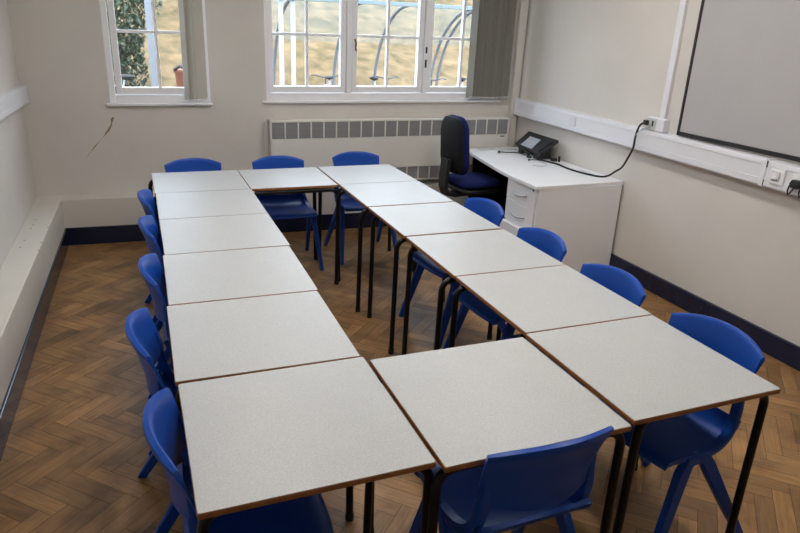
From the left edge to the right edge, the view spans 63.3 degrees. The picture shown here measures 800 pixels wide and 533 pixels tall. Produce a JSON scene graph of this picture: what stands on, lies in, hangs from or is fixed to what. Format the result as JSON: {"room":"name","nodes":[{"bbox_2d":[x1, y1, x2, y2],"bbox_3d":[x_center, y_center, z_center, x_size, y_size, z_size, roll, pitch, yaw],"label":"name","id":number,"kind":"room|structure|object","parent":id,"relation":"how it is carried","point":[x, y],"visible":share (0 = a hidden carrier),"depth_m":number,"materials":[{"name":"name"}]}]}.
{"room":"classroom","nodes":[
{"label":"classroom","id":0,"kind":"room"},
{"bbox_2d":[0,0,36,267],"bbox_3d":[-1.669,-0.241,1.710,0.200,2.900,7.420,-5,22,-21],"label":"wall","id":1,"kind":"structure","parent":0,"point":[18,194],"depth_m":4.47,"materials":[{"name":"beige paint"}]},
{"bbox_2d":[0,85,28,120],"bbox_3d":[-1.586,-0.213,1.853,0.050,0.334,7.090,-5,22,-21],"label":"trim","id":2,"kind":"structure","parent":1,"relation":"attached to","point":[11,100],"depth_m":4.37,"materials":[{"name":"white plastic"}]},
{"bbox_2d":[0,195,64,407],"bbox_3d":[-1.566,0.802,2.251,0.188,0.379,7.180,-5,22,-21],"label":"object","id":3,"kind":"structure","parent":1,"relation":"attached to","point":[24,272],"depth_m":3.80,"materials":[{"name":"paint"}]},
{"bbox_2d":[0,229,68,461],"bbox_3d":[-1.494,0.946,2.216,0.024,0.140,6.971,-5,22,-20],"label":"baseboard","id":4,"kind":"structure","parent":1,"relation":"attached to","point":[8,409],"depth_m":3.45,"materials":[{"name":"paint"}]},
{"bbox_2d":[6,0,518,195],"bbox_3d":[-0.915,-1.742,5.704,4.808,3.041,0.281,-5,22,-19],"label":"wall","id":5,"kind":"structure","parent":0,"point":[79,144],"depth_m":5.31,"materials":[{"name":"beige paint"}]},
{"bbox_2d":[99,0,212,105],"bbox_3d":[-1.941,-1.983,5.096,0.822,1.401,0.130,-5,22,-19],"label":"window","id":6,"kind":"structure","parent":5,"relation":"in","point":[125,96],"depth_m":5.19,"materials":[{"name":"white paint"}]},
{"bbox_2d":[178,0,207,99],"bbox_3d":[-1.740,-1.983,5.051,0.440,1.342,0.088,-5,22,-21],"label":"vertical blind","id":7,"kind":"object","parent":6,"relation":"attached to","point":[190,11],"visible":1,"depth_m":5.19,"materials":[{"name":"grey fabric"}]},
{"bbox_2d":[65,212,387,244],"bbox_3d":[-0.768,-0.401,5.924,4.108,0.146,0.026,-5,22,-19],"label":"baseboard","id":8,"kind":"structure","parent":5,"relation":"attached to","point":[115,233],"depth_m":5.41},
{"bbox_2d":[61,181,467,227],"bbox_3d":[-0.808,-0.541,5.965,4.134,0.377,0.192,-5,22,-19],"label":"trim","id":9,"kind":"structure","parent":5,"relation":"attached to","point":[103,209],"depth_m":5.32,"materials":[{"name":"paint"}]},
{"bbox_2d":[263,0,500,102],"bbox_3d":[-0.090,-2.157,5.721,2.273,1.398,0.130,-5,22,-19],"label":"window","id":10,"kind":"structure","parent":5,"relation":"in","point":[347,91],"depth_m":5.77,"materials":[{"name":"white paint"}]},
{"bbox_2d":[466,0,516,97],"bbox_3d":[0.743,-2.214,5.893,0.682,1.331,0.089,-5,22,-19],"label":"vertical blind","id":11,"kind":"object","parent":10,"relation":"attached to","point":[492,21],"visible":1,"depth_m":5.99,"materials":[{"name":"grey fabric"}]},
{"bbox_2d":[264,116,509,179],"bbox_3d":[-0.071,-1.073,6.048,2.336,0.625,0.127,-5,22,-19],"label":"radiator","id":12,"kind":"object","parent":5,"relation":"attached to","point":[411,145],"visible":0.57,"depth_m":5.91,"materials":[{"name":"metal"}]},
{"bbox_2d":[272,119,507,138],"bbox_3d":[-0.029,-1.261,5.932,2.266,0.156,0.009,-5,22,-19],"label":"grille","id":13,"kind":"object","parent":12,"relation":"attached to","point":[314,128],"depth_m":5.87,"materials":[{"name":"metal"}]},
{"bbox_2d":[395,165,471,178],"bbox_3d":[-0.046,-0.871,6.076,2.264,0.132,0.090,-5,22,-21],"label":"grille","id":14,"kind":"object","parent":12,"relation":"attached to","point":[415,171],"depth_m":6.16,"materials":[{"name":"metal"}]},
{"bbox_2d":[507,0,528,146],"bbox_3d":[1.131,-2.043,6.165,0.075,2.420,0.052,-5,22,-21],"label":"trim","id":15,"kind":"structure","parent":5,"relation":"attached to","point":[523,4],"depth_m":6.19,"materials":[{"name":"paint"}]},
{"bbox_2d":[0,225,799,532],"bbox_3d":[0.332,0.849,3.072,4.895,0.120,7.800,-5,22,-21],"label":"floor","id":16,"kind":"structure","parent":0,"point":[76,449],"depth_m":3.03,"materials":[{"name":"brown wood"}]},
{"bbox_2d":[137,189,159,323],"bbox_3d":[-1.341,-0.076,4.030,0.528,0.806,0.494,-5,22,-20],"label":"plastic chair","id":17,"kind":"object","parent":16,"relation":"on","point":[145,196],"visible":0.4,"depth_m":3.89,"materials":[{"name":"blue plastic"}]},
{"bbox_2d":[125,307,179,532],"bbox_3d":[-0.730,0.550,2.418,0.528,0.806,0.494,-5,22,-21],"label":"plastic chair","id":18,"kind":"object","parent":16,"relation":"on","point":[141,331],"visible":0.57,"depth_m":2.31,"materials":[{"name":"blue plastic"}]},
{"bbox_2d":[138,215,169,371],"bbox_3d":[-1.131,0.123,3.521,0.528,0.806,0.494,-5,22,-21],"label":"plastic chair","id":19,"kind":"object","parent":16,"relation":"on","point":[147,225],"visible":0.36,"depth_m":3.35,"materials":[{"name":"blue plastic"}]},
{"bbox_2d":[138,253,170,454],"bbox_3d":[-0.905,0.340,2.963,0.528,0.806,0.494,-5,22,-20],"label":"plastic chair","id":20,"kind":"object","parent":16,"relation":"on","point":[150,268],"visible":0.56,"depth_m":2.77,"materials":[{"name":"blue plastic"}]},
{"bbox_2d":[164,158,220,172],"bbox_3d":[-1.477,-0.353,4.762,0.494,0.806,0.528,-5,22,-21],"label":"plastic chair","id":21,"kind":"object","parent":16,"relation":"on","point":[186,164],"visible":0.18,"depth_m":4.82,"materials":[{"name":"blue plastic"}]},
{"bbox_2d":[148,170,249,201],"bbox_3d":[-1.406,-0.250,4.600,0.668,0.730,0.600,-6,22,-21],"label":"table","id":22,"kind":"object","parent":16,"relation":"on","point":[171,182],"visible":0.45,"depth_m":4.45,"materials":[{"name":"laminate"}]},
{"bbox_2d":[156,189,266,233],"bbox_3d":[-1.169,-0.047,4.082,0.640,0.730,0.600,-5,22,-21],"label":"table","id":23,"kind":"object","parent":16,"relation":"on","point":[177,205],"visible":0.5,"depth_m":3.92,"materials":[{"name":"laminate"}]},
{"bbox_2d":[159,213,289,254],"bbox_3d":[-0.950,0.158,3.558,0.640,0.730,0.600,-6,22,-21],"label":"table","id":24,"kind":"object","parent":16,"relation":"on","point":[249,231],"visible":0.45,"depth_m":3.39,"materials":[{"name":"laminate"}]},
{"bbox_2d":[142,387,333,532],"bbox_3d":[-0.467,0.752,1.907,0.528,0.806,0.494,-5,22,-21],"label":"plastic chair","id":25,"kind":"object","parent":16,"relation":"on","point":[162,421],"visible":0.65,"depth_m":1.84,"materials":[{"name":"blue plastic"}]},
{"bbox_2d":[163,246,317,305],"bbox_3d":[-0.739,0.364,3.028,0.640,0.730,0.600,-5,22,-20],"label":"table","id":26,"kind":"object","parent":16,"relation":"on","point":[200,277],"visible":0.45,"depth_m":2.85,"materials":[{"name":"laminate"}]},
{"bbox_2d":[167,291,359,521],"bbox_3d":[-0.529,0.570,2.497,0.640,0.730,0.600,-5,22,-20],"label":"table","id":27,"kind":"object","parent":16,"relation":"on","point":[233,337],"visible":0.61,"depth_m":2.32,"materials":[{"name":"laminate"}]},
{"bbox_2d":[252,155,323,270],"bbox_3d":[-0.891,-0.409,4.984,0.494,0.806,0.528,-5,22,-21],"label":"plastic chair","id":28,"kind":"object","parent":16,"relation":"on","point":[283,206],"visible":0.54,"depth_m":5.01,"materials":[{"name":"blue plastic"}]},
{"bbox_2d":[238,167,340,281],"bbox_3d":[-0.836,-0.303,4.812,0.656,0.730,0.604,-6,22,-21],"label":"table","id":29,"kind":"object","parent":16,"relation":"on","point":[309,179],"visible":0.59,"depth_m":4.60,"materials":[{"name":"laminate"}]},
{"bbox_2d":[178,357,435,532],"bbox_3d":[-0.294,0.775,1.973,0.655,0.730,0.600,-6,22,-21],"label":"table","id":30,"kind":"object","parent":16,"relation":"on","point":[253,440],"visible":0.93,"depth_m":1.77,"materials":[{"name":"laminate"}]},
{"bbox_2d":[324,151,396,264],"bbox_3d":[-0.312,-0.496,5.286,0.494,0.806,0.528,-5,22,-21],"label":"plastic chair","id":31,"kind":"object","parent":16,"relation":"on","point":[348,203],"visible":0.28,"depth_m":5.29,"materials":[{"name":"blue plastic"}]},
{"bbox_2d":[317,164,416,271],"bbox_3d":[-0.265,-0.363,5.045,0.640,0.730,0.600,-6,22,-21],"label":"table","id":32,"kind":"object","parent":16,"relation":"on","point":[356,174],"visible":0.52,"depth_m":4.93,"materials":[{"name":"laminate"}]},
{"bbox_2d":[334,181,453,311],"bbox_3d":[-0.068,-0.158,4.515,0.656,0.730,0.600,-6,22,-21],"label":"table","id":33,"kind":"object","parent":16,"relation":"on","point":[367,195],"visible":0.66,"depth_m":4.35,"materials":[{"name":"laminate"}]},
{"bbox_2d":[367,202,500,354],"bbox_3d":[0.173,0.049,3.988,0.683,0.730,0.600,-6,22,-21],"label":"table","id":34,"kind":"object","parent":16,"relation":"on","point":[446,217],"visible":0.75,"depth_m":3.81,"materials":[{"name":"laminate"}]},
{"bbox_2d":[398,198,503,347],"bbox_3d":[0.352,-0.003,4.038,0.528,0.806,0.494,-8,23,-26],"label":"plastic chair","id":35,"kind":"object","parent":16,"relation":"on","point":[490,210],"visible":0.4,"depth_m":3.97,"materials":[{"name":"blue plastic"}]},
{"bbox_2d":[438,115,499,197],"bbox_3d":[0.643,-0.779,5.744,0.635,1.100,0.620,-8,23,-26],"label":"office chair","id":36,"kind":"object","parent":16,"relation":"on","point":[455,133],"visible":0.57,"depth_m":5.55,"materials":[{"name":"blue fabric"}]},
{"bbox_2d":[449,115,469,174],"bbox_3d":[0.479,-1.041,5.551,0.087,0.490,0.376,-8,23,-26],"label":"cushion","id":37,"kind":"object","parent":36,"relation":"on","point":[459,133],"depth_m":5.42,"materials":[{"name":"blue fabric"}]},
{"bbox_2d":[448,172,499,188],"bbox_3d":[0.641,-0.763,5.750,0.400,0.055,0.430,-8,23,-26],"label":"seat cushion","id":38,"kind":"object","parent":36,"relation":"on","point":[471,180],"depth_m":5.64,"materials":[{"name":"blue fabric"}]},
{"bbox_2d":[401,229,563,354],"bbox_3d":[0.389,0.259,3.448,0.690,0.730,0.600,-5,22,-21],"label":"table","id":39,"kind":"object","parent":16,"relation":"on","point":[489,251],"visible":0.66,"depth_m":3.30,"materials":[{"name":"laminate"}]},
{"bbox_2d":[363,337,631,532],"bbox_3d":[0.270,0.731,2.162,0.656,0.730,0.600,-6,22,-21],"label":"table","id":40,"kind":"object","parent":16,"relation":"on","point":[467,404],"visible":0.8,"depth_m":1.98,"materials":[{"name":"laminate"}]},
{"bbox_2d":[443,227,566,348],"bbox_3d":[0.577,0.218,3.471,0.528,0.806,0.494,-7,22,-24],"label":"plastic chair","id":41,"kind":"object","parent":16,"relation":"on","point":[548,242],"visible":0.4,"depth_m":3.42,"materials":[{"name":"blue plastic"}]},
{"bbox_2d":[409,426,613,532],"bbox_3d":[0.326,0.753,2.000,0.494,0.806,0.528,-6,22,-22],"label":"plastic chair","id":42,"kind":"object","parent":16,"relation":"on","point":[513,490],"visible":0.84,"depth_m":1.77,"materials":[{"name":"blue plastic"}]},
{"bbox_2d":[469,147,623,272],"bbox_3d":[1.060,-0.535,5.664,0.853,0.732,1.532,-5,22,-21],"label":"desk","id":43,"kind":"object","parent":16,"relation":"on","point":[582,209],"visible":0.74,"depth_m":5.06,"materials":[{"name":"white laminate"}]},
{"bbox_2d":[476,148,496,150],"bbox_3d":[0.823,-1.108,6.129,0.180,0.002,0.100,-5,22,-21],"label":"paper sheet","id":44,"kind":"object","parent":43,"relation":"on","point":[481,149],"visible":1,"depth_m":6.13,"materials":[{"name":"grey paper"}]},
{"bbox_2d":[497,147,516,149],"bbox_3d":[1.018,-1.127,6.191,0.150,0.012,0.120,-5,22,-21],"label":"paper sheet","id":45,"kind":"object","parent":43,"relation":"on","point":[501,148],"visible":1,"depth_m":6.16,"materials":[{"name":"grey paper"}]},
{"bbox_2d":[515,131,558,159],"bbox_3d":[1.205,-1.097,5.890,0.221,0.184,0.479,-5,22,-21],"label":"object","id":46,"kind":"object","parent":43,"relation":"on","point":[540,146],"visible":1,"depth_m":5.82,"materials":[{"name":"black plastic"}]},
{"bbox_2d":[548,156,560,161],"bbox_3d":[1.351,-0.953,5.709,0.053,0.050,0.118,-14,26,-38],"label":"connector","id":47,"kind":"object","parent":43,"relation":"on","point":[553,159],"visible":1,"depth_m":5.69,"materials":[{"name":"black plastic"}]},
{"bbox_2d":[537,120,648,177],"bbox_3d":[1.499,-0.991,5.176,0.081,0.502,1.130,-9,23,-29],"label":"power cable","id":48,"kind":"object","parent":43,"relation":"on","point":[645,122],"visible":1,"depth_m":4.98,"materials":[{"name":"black rubber"}]},
{"bbox_2d":[448,265,651,347],"bbox_3d":[0.621,0.463,2.927,0.668,0.730,0.600,-6,22,-21],"label":"table","id":49,"kind":"object","parent":16,"relation":"on","point":[533,300],"visible":0.58,"depth_m":2.77,"materials":[{"name":"laminate"}]},
{"bbox_2d":[505,263,645,386],"bbox_3d":[0.779,0.418,2.957,0.528,0.806,0.494,-7,22,-23],"label":"plastic chair","id":50,"kind":"object","parent":16,"relation":"on","point":[619,281],"visible":0.19,"depth_m":2.92,"materials":[{"name":"blue plastic"}]},
{"bbox_2d":[525,315,780,532],"bbox_3d":[0.859,0.666,2.408,0.634,0.730,0.600,-6,22,-21],"label":"table","id":51,"kind":"object","parent":16,"relation":"on","point":[647,370],"visible":0.9,"depth_m":2.21,"materials":[{"name":"laminate"}]},
{"bbox_2d":[598,313,764,532],"bbox_3d":[0.999,0.614,2.455,0.528,0.806,0.494,-8,23,-25],"label":"plastic chair","id":52,"kind":"object","parent":16,"relation":"on","point":[690,440],"visible":0.45,"depth_m":2.32,"materials":[{"name":"blue plastic"}]},
{"bbox_2d":[514,0,799,345],"bbox_3d":[2.539,-0.621,3.246,0.200,2.900,7.300,-5,22,-21],"label":"wall","id":53,"kind":"structure","parent":0,"point":[733,244],"depth_m":4.68,"materials":[{"name":"beige paint"}]},
{"bbox_2d":[568,117,575,126],"bbox_3d":[1.454,-1.220,5.473,0.012,0.078,0.084,-5,22,-21],"label":"blank plate","id":54,"kind":"object","parent":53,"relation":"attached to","point":[572,120],"visible":1,"depth_m":5.46,"materials":[{"name":"white plastic"}]},
{"bbox_2d":[513,98,799,196],"bbox_3d":[2.383,-0.351,3.336,0.074,0.246,6.885,-5,22,-21],"label":"cable trunking","id":55,"kind":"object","parent":53,"relation":"attached to","point":[740,165],"depth_m":4.48,"materials":[{"name":"white plastic"}]},
{"bbox_2d":[645,117,669,132],"bbox_3d":[1.835,-1.014,4.633,0.059,0.088,0.175,-5,22,-21],"label":"wall socket","id":56,"kind":"object","parent":53,"relation":"attached to","point":[655,124],"visible":0.98,"depth_m":4.60,"materials":[{"name":"white plastic"}]},
{"bbox_2d":[659,0,688,132],"bbox_3d":[1.895,-1.724,4.345,0.026,1.652,0.052,-5,22,-21],"label":"trim","id":57,"kind":"structure","parent":53,"relation":"attached to","point":[683,5],"depth_m":4.44,"materials":[{"name":"white plastic"}]},
{"bbox_2d":[609,253,799,371],"bbox_3d":[2.395,0.598,3.633,0.032,0.135,6.850,-5,22,-21],"label":"baseboard","id":58,"kind":"structure","parent":53,"relation":"attached to","point":[787,352],"depth_m":4.36,"materials":[{"name":"paint"}]},
{"bbox_2d":[676,0,799,161],"bbox_3d":[2.381,-1.093,3.228,0.022,1.257,2.403,-5,22,-21],"label":"whiteboard","id":59,"kind":"object","parent":53,"relation":"attached to","point":[742,91],"visible":1,"depth_m":3.93,"materials":[{"name":"white plastic"}]},
{"bbox_2d":[769,168,786,185],"bbox_3d":[2.170,-0.516,3.736,0.026,0.090,0.092,-5,22,-21],"label":"switch plate","id":60,"kind":"object","parent":53,"relation":"attached to","point":[777,176],"visible":1,"depth_m":3.73,"materials":[{"name":"white paint"}]},
{"bbox_2d":[792,173,799,189],"bbox_3d":[2.237,-0.459,3.591,0.014,0.086,0.148,-5,22,-21],"label":"double socket","id":61,"kind":"object","parent":53,"relation":"attached to","point":[796,176],"visible":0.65,"depth_m":3.62,"materials":[{"name":"white paint"}]},
{"bbox_2d":[786,179,799,194],"bbox_3d":[2.199,-0.440,3.631,0.030,0.094,0.079,-5,22,-21],"label":"plug","id":62,"kind":"object","parent":61,"relation":"attached to","point":[795,184],"visible":1,"depth_m":3.61,"materials":[{"name":"black plastic"}]},
{"label":"outside","id":63,"kind":"structure","parent":0,"visible":0},
{"bbox_3d":[1.983,-2.043,11.355,40.000,0.280,7.250,-5,22,-21],"label":"ground","id":64,"kind":"structure","parent":63,"visible":0},
{"bbox_2d":[115,74,135,86],"bbox_3d":[-4.274,-2.425,9.778,1.734,1.016,0.512,0,20,-7],"label":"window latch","id":65,"kind":"object","parent":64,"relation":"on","point":[124,76],"visible":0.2,"depth_m":9.62,"materials":[{"name":"grey paint"}]},
{"bbox_2d":[144,0,157,86],"bbox_3d":[-3.506,-3.321,9.098,0.090,3.220,0.070,-5,22,-21],"label":"lamp post","id":66,"kind":"object","parent":64,"relation":"on","point":[147,3],"visible":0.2,"depth_m":9.14,"materials":[{"name":"white metal"}]},
{"bbox_2d":[173,65,183,86],"bbox_3d":[-3.167,-2.500,9.915,0.508,1.141,0.512,-5,22,-21],"label":"planter","id":67,"kind":"object","parent":64,"relation":"on","point":[178,71],"visible":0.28,"depth_m":9.61,"materials":[{"name":"orange ceramic"}]},
{"bbox_2d":[311,74,338,85],"bbox_3d":[-1.227,-2.773,11.085,0.512,1.016,1.734,3,20,0],"label":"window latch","id":68,"kind":"object","parent":64,"relation":"on","point":[329,77],"visible":0.27,"depth_m":10.61,"materials":[{"name":"grey metal"}]},
{"bbox_2d":[273,0,471,85],"bbox_3d":[-0.452,-3.400,11.204,5.600,2.163,1.730,-5,22,-21],"label":"shelter","id":69,"kind":"object","parent":64,"relation":"on","point":[281,8],"visible":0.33,"depth_m":10.23,"materials":[{"name":"grey paint"}]},
{"bbox_2d":[369,76,398,85],"bbox_3d":[-0.390,-2.834,11.352,0.512,1.016,1.734,-8,23,-26],"label":"bicycle","id":70,"kind":"object","parent":64,"relation":"on","point":[374,78],"visible":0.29,"depth_m":11.26,"materials":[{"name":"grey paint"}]},
{"bbox_2d":[456,77,466,85],"bbox_3d":[1.166,-3.002,11.993,0.512,1.016,1.734,-2,21,-11],"label":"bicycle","id":71,"kind":"object","parent":64,"relation":"on","point":[462,78],"visible":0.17,"depth_m":11.92,"materials":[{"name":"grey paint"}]},
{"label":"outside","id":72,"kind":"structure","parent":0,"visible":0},
{"bbox_2d":[106,0,472,86],"bbox_3d":[0.265,-11.221,22.057,62.000,9.863,20.000,-5,22,-21],"label":"outdoor view","id":73,"kind":"object","parent":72,"point":[323,17],"visible":0.11,"depth_m":16.14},
{"bbox_2d":[106,0,162,93],"bbox_3d":[-5.193,-4.558,11.674,1.913,4.267,1.583,-5,22,-21],"label":"tree","id":74,"kind":"object","parent":73,"relation":"on","point":[137,21],"visible":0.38,"depth_m":11.76,"materials":[{"name":"green plant"}]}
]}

